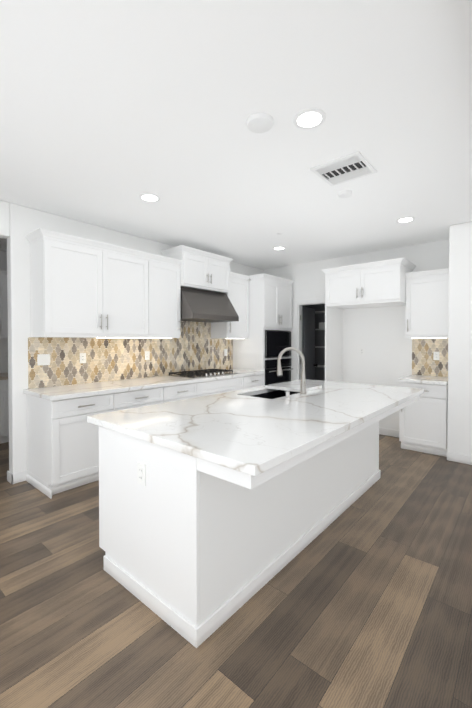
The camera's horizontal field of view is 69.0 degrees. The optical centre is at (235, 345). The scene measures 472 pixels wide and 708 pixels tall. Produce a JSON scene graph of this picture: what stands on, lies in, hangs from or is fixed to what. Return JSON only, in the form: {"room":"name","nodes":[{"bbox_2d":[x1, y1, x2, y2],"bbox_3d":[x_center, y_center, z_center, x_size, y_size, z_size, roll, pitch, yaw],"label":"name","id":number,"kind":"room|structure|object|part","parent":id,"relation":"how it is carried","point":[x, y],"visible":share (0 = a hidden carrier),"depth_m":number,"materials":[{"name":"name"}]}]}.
{"room":"kitchen","nodes":[
{"label":"kitchen","id":0,"kind":"room"},
{"bbox_2d":[0,251,7,372],"bbox_3d":[-3.325,-0.049,5.374,0.100,2.730,10.600,1,1,40],"label":"wall","id":1,"kind":"structure","parent":0,"point":[3,341],"depth_m":5.12,"materials":[{"name":"white paint"}]},
{"bbox_2d":[0,270,7,337],"bbox_3d":[-3.396,-0.582,4.901,0.388,0.950,2.892,1,1,40],"label":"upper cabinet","id":2,"kind":"object","parent":1,"relation":"attached to","point":[3,310],"visible":0.17,"depth_m":4.82,"materials":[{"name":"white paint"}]},
{"bbox_2d":[4,351,7,358],"bbox_3d":[-3.445,0.140,5.151,0.008,0.114,0.070,1,1,40],"label":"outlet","id":3,"kind":"object","parent":1,"relation":"attached to","point":[5,354],"visible":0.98,"depth_m":5.15,"materials":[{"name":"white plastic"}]},
{"bbox_2d":[0,200,263,473],"bbox_3d":[-1.696,-0.027,3.986,0.120,2.730,10.600,1,1,40],"label":"wall","id":4,"kind":"structure","parent":0,"point":[18,223],"depth_m":3.40,"materials":[{"name":"white paint"}]},
{"bbox_2d":[28,321,232,388],"bbox_3d":[-1.068,0.031,4.627,0.002,0.764,3.125,1,1,40],"label":"tile backsplash","id":5,"kind":"structure","parent":4,"relation":"attached to","point":[195,346],"depth_m":4.25,"materials":[{"name":"beige tile"}]},
{"bbox_2d":[37,354,49,365],"bbox_3d":[-1.984,0.145,3.545,0.008,0.114,0.125,1,1,40],"label":"switch plate","id":6,"kind":"object","parent":5,"relation":"attached to","point":[43,359],"visible":1,"depth_m":3.54,"materials":[{"name":"white plastic"}]},
{"bbox_2d":[80,353,85,362],"bbox_3d":[-1.719,0.140,3.856,0.008,0.114,0.070,1,1,40],"label":"electrical outlet","id":7,"kind":"object","parent":5,"relation":"attached to","point":[82,357],"visible":1,"depth_m":3.85,"materials":[{"name":"white plastic"}]},
{"bbox_2d":[145,351,149,359],"bbox_3d":[-1.164,0.130,4.507,0.008,0.114,0.070,1,1,40],"label":"electrical outlet","id":8,"kind":"object","parent":5,"relation":"attached to","point":[147,355],"visible":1,"depth_m":4.51,"materials":[{"name":"white plastic"}]},
{"bbox_2d":[25,228,249,338],"bbox_3d":[-0.908,-0.691,4.464,0.438,1.198,3.139,1,1,40],"label":"upper cabinet","id":9,"kind":"object","parent":4,"relation":"attached to","point":[80,289],"visible":0.98,"depth_m":3.81,"materials":[{"name":"white paint"}]},
{"bbox_2d":[181,287,238,322],"bbox_3d":[-0.471,-0.569,4.871,0.575,0.430,0.903,1,1,40],"label":"range hood","id":10,"kind":"object","parent":4,"relation":"attached to","point":[198,305],"visible":0.75,"depth_m":4.67,"materials":[{"name":"silver metal"}]},
{"bbox_2d":[7,427,471,483],"bbox_3d":[0.396,1.290,3.881,3.494,0.100,4.174,1,1,40],"label":"baseboard","id":11,"kind":"structure","parent":4,"relation":"attached to","point":[15,478],"depth_m":3.90,"materials":[{"name":"white paint"}]},
{"bbox_2d":[0,434,471,707],"bbox_3d":[0.156,1.412,2.427,9.250,0.100,10.600,1,1,40],"label":"floor","id":12,"kind":"structure","parent":0,"point":[364,600],"depth_m":1.73,"materials":[{"name":"wood"}]},
{"bbox_2d":[0,379,8,443],"bbox_3d":[-3.534,0.892,4.582,0.620,0.872,0.822,1,1,40],"label":"base cabinet","id":13,"kind":"object","parent":12,"relation":"on","point":[4,419],"visible":0.15,"depth_m":4.61,"materials":[{"name":"white paint"}]},
{"bbox_2d":[0,373,7,379],"bbox_3d":[-3.303,0.431,4.838,0.629,0.040,2.840,1,1,40],"label":"countertop","id":14,"kind":"structure","parent":13,"relation":"on","point":[3,376],"depth_m":4.62,"materials":[{"name":"beige stone"}]},
{"bbox_2d":[26,374,262,498],"bbox_3d":[-0.824,0.895,4.408,0.669,0.873,3.157,1,1,40],"label":"base cabinet","id":15,"kind":"object","parent":12,"relation":"on","point":[62,436],"visible":0.58,"depth_m":3.26,"materials":[{"name":"white paint"}]},
{"bbox_2d":[23,369,264,400],"bbox_3d":[-0.830,0.437,4.399,0.660,0.040,3.173,1,1,40],"label":"countertop","id":16,"kind":"structure","parent":15,"relation":"on","point":[53,393],"depth_m":3.69,"materials":[{"name":"stone"}]},
{"bbox_2d":[167,369,235,377],"bbox_3d":[-0.454,0.388,4.878,0.510,0.042,0.900,1,1,40],"label":"gas cooktop","id":17,"kind":"object","parent":16,"relation":"in","point":[201,373],"visible":1,"depth_m":4.75,"materials":[{"name":"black metal"}]},
{"bbox_2d":[99,395,418,647],"bbox_3d":[0.484,0.920,2.792,1.205,0.873,2.748,1,1,40],"label":"kitchen island","id":18,"kind":"object","parent":12,"relation":"on","point":[198,552],"visible":0.6,"depth_m":1.84,"materials":[{"name":"white paint"}]},
{"bbox_2d":[137,462,145,485],"bbox_3d":[-0.507,0.687,1.839,0.070,0.114,0.008,1,1,40],"label":"outlet","id":19,"kind":"object","parent":18,"relation":"attached to","point":[141,473],"visible":1,"depth_m":1.83,"materials":[{"name":"white plastic"}]},
{"bbox_2d":[87,379,423,475],"bbox_3d":[0.461,0.462,2.821,1.355,0.040,2.783,1,1,40],"label":"island countertop","id":20,"kind":"structure","parent":18,"relation":"on","point":[244,431],"depth_m":2.08,"materials":[{"name":"stone"}]},
{"bbox_2d":[252,390,299,398],"bbox_3d":[0.407,0.588,3.272,0.414,0.225,0.814,1,1,40],"label":"undermount sink","id":21,"kind":"object","parent":20,"relation":"in","point":[274,394],"depth_m":3.55,"materials":[{"name":"black"}]},
{"bbox_2d":[285,391,289,397],"bbox_3d":[0.436,0.412,2.909,0.048,0.054,0.047,1,1,40],"label":"soap dispenser","id":22,"kind":"object","parent":20,"relation":"on","point":[287,394],"visible":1,"depth_m":2.90,"materials":[{"name":"silver metal"}]},
{"bbox_2d":[277,347,306,393],"bbox_3d":[0.524,0.225,3.148,0.315,0.422,0.119,1,1,40],"label":"pull-down faucet","id":23,"kind":"object","parent":20,"relation":"on","point":[303,379],"visible":1,"depth_m":3.11,"materials":[{"name":"silver metal"}]},
{"bbox_2d":[265,382,321,391],"bbox_3d":[0.581,0.416,3.476,0.435,0.030,0.390,1,1,40],"label":"cutting board","id":24,"kind":"object","parent":20,"relation":"on","point":[290,386],"visible":0.81,"depth_m":3.38,"materials":[{"name":"stone"}]},
{"bbox_2d":[233,273,293,385],"bbox_3d":[0.479,0.088,5.886,0.717,2.440,0.886,1,1,40],"label":"tall cabinet","id":25,"kind":"object","parent":12,"relation":"on","point":[264,344],"visible":0.71,"depth_m":5.58,"materials":[{"name":"white paint"}]},
{"bbox_2d":[321,257,415,381],"bbox_3d":[1.870,0.103,4.917,1.122,2.440,0.648,1,1,40],"label":"upper cabinet","id":26,"kind":"object","parent":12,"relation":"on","point":[381,283],"visible":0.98,"depth_m":4.77,"materials":[{"name":"white paint"}]},
{"bbox_2d":[399,382,447,456],"bbox_3d":[2.466,0.894,4.431,0.523,0.873,0.634,1,1,40],"label":"base cabinet","id":27,"kind":"object","parent":12,"relation":"on","point":[423,423],"visible":0.73,"depth_m":4.20,"materials":[{"name":"white paint"}]},
{"bbox_2d":[398,375,447,384],"bbox_3d":[2.467,0.437,4.431,0.530,0.040,0.620,1,1,40],"label":"countertop","id":28,"kind":"structure","parent":27,"relation":"on","point":[437,380],"depth_m":4.27,"materials":[{"name":"stone"}]},
{"bbox_2d":[0,0,471,269],"bbox_3d":[0.156,-1.418,2.384,9.250,0.100,10.600,1,1,40],"label":"ceiling","id":29,"kind":"structure","parent":0,"point":[111,111],"depth_m":2.07,"materials":[{"name":"white paint"}]},
{"bbox_2d":[139,193,159,201],"bbox_3d":[-0.802,-1.376,3.195,0.192,0.007,0.192,1,1,40],"label":"recessed light","id":30,"kind":"object","parent":29,"relation":"in","point":[143,194],"depth_m":3.19,"materials":[{"name":"white paint"}]},
{"bbox_3d":[-0.802,-1.378,3.195,0.142,0.004,0.142,1,1,40],"label":"recessed ceiling light lens","id":31,"kind":"part","parent":30,"relation":"part of","materials":[{"name":"white plastic"}]},
{"bbox_2d":[246,113,272,132],"bbox_3d":[0.146,-1.347,2.089,0.164,0.031,0.164,1,1,40],"label":"ceiling detector","id":32,"kind":"object","parent":29,"relation":"attached to","point":[259,122],"visible":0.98,"depth_m":2.06,"materials":[{"name":"white paint"}]},
{"bbox_2d":[293,108,325,128],"bbox_3d":[0.441,-1.359,2.063,0.192,0.007,0.192,1,1,40],"label":"recessed light","id":33,"kind":"object","parent":29,"relation":"in","point":[309,119],"depth_m":2.05,"materials":[{"name":"white plastic"}]},
{"bbox_2d":[310,151,376,185],"bbox_3d":[0.841,-1.366,2.677,0.380,0.012,0.380,1,1,40],"label":"ceiling vent","id":34,"kind":"object","parent":29,"relation":"in","point":[349,167],"visible":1,"depth_m":2.66,"materials":[{"name":"white metal"}]},
{"bbox_2d":[338,190,351,197],"bbox_3d":[0.986,-1.363,3.098,0.124,0.031,0.124,1,1,40],"label":"ceiling detector","id":35,"kind":"object","parent":29,"relation":"attached to","point":[345,194],"visible":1,"depth_m":3.06,"materials":[{"name":"white paint"}]},
{"bbox_2d":[396,216,414,222],"bbox_3d":[1.868,-1.385,3.782,0.192,0.007,0.192,1,1,40],"label":"recessed light","id":36,"kind":"object","parent":29,"relation":"in","point":[413,218],"depth_m":3.77,"materials":[{"name":"white paint"}]},
{"bbox_3d":[1.868,-1.387,3.782,0.142,0.004,0.142,1,1,40],"label":"recessed ceiling light lens","id":37,"kind":"part","parent":36,"relation":"part of","materials":[{"name":"white plastic"}]},
{"bbox_2d":[305,304,324,380],"bbox_3d":[2.285,-0.075,7.096,1.900,2.730,0.101,1,1,40],"label":"wall","id":38,"kind":"structure","parent":0,"point":[320,352],"depth_m":7.44,"materials":[{"name":"grey paint"}]},
{"bbox_2d":[315,311,324,366],"bbox_3d":[2.087,0.067,6.948,1.766,1.550,0.375,1,1,40],"label":"shelf","id":39,"kind":"object","parent":38,"relation":"attached to","point":[317,312],"visible":0.17,"depth_m":7.00,"materials":[{"name":"white paint"}]},
{"bbox_2d":[319,322,324,328],"bbox_3d":[1.910,-0.416,7.114,0.300,0.129,0.250,1,1,40],"label":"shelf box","id":40,"kind":"object","parent":39,"relation":"on","point":[321,325],"visible":0.11,"depth_m":7.06,"materials":[{"name":"grey plastic"}]},
{"bbox_2d":[264,240,448,429],"bbox_3d":[1.742,-0.051,5.535,3.100,2.730,0.120,1,1,40],"label":"wall","id":41,"kind":"structure","parent":0,"point":[377,334],"depth_m":5.17,"materials":[{"name":"white paint"}]},
{"bbox_2d":[294,298,342,381],"bbox_3d":[1.409,0.261,5.813,0.884,2.097,0.136,1,1,40],"label":"door frame","id":42,"kind":"structure","parent":41,"relation":"attached to","point":[299,304],"depth_m":6.01,"materials":[{"name":"white paint"}]},
{"bbox_2d":[302,306,316,379],"bbox_3d":[1.339,0.291,6.399,0.147,2.002,0.716,1,1,40],"label":"door","id":43,"kind":"structure","parent":42,"relation":"attached to","point":[308,333],"depth_m":6.38,"materials":[{"name":"grey paint"}]},
{"bbox_2d":[405,268,448,338],"bbox_3d":[2.546,-0.526,4.502,0.521,0.868,0.388,1,1,40],"label":"upper cabinet","id":44,"kind":"object","parent":41,"relation":"attached to","point":[427,301],"visible":0.85,"depth_m":4.39,"materials":[{"name":"white paint"}]},
{"bbox_2d":[412,338,447,376],"bbox_3d":[2.673,0.155,4.662,0.521,0.515,0.002,1,1,40],"label":"tile backsplash","id":45,"kind":"structure","parent":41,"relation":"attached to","point":[424,363],"depth_m":4.69,"materials":[{"name":"beige tile"}]},
{"bbox_2d":[433,352,438,359],"bbox_3d":[2.701,0.138,4.629,0.070,0.114,0.008,1,1,40],"label":"outlet","id":46,"kind":"object","parent":45,"relation":"attached to","point":[435,355],"visible":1,"depth_m":4.63,"materials":[{"name":"white plastic"}]},
{"bbox_2d":[447,222,471,455],"bbox_3d":[4.198,-0.012,3.022,3.900,2.730,0.755,1,1,40],"label":"wall","id":47,"kind":"structure","parent":0,"point":[459,429],"depth_m":3.92,"materials":[{"name":"white paint"}]}
]}

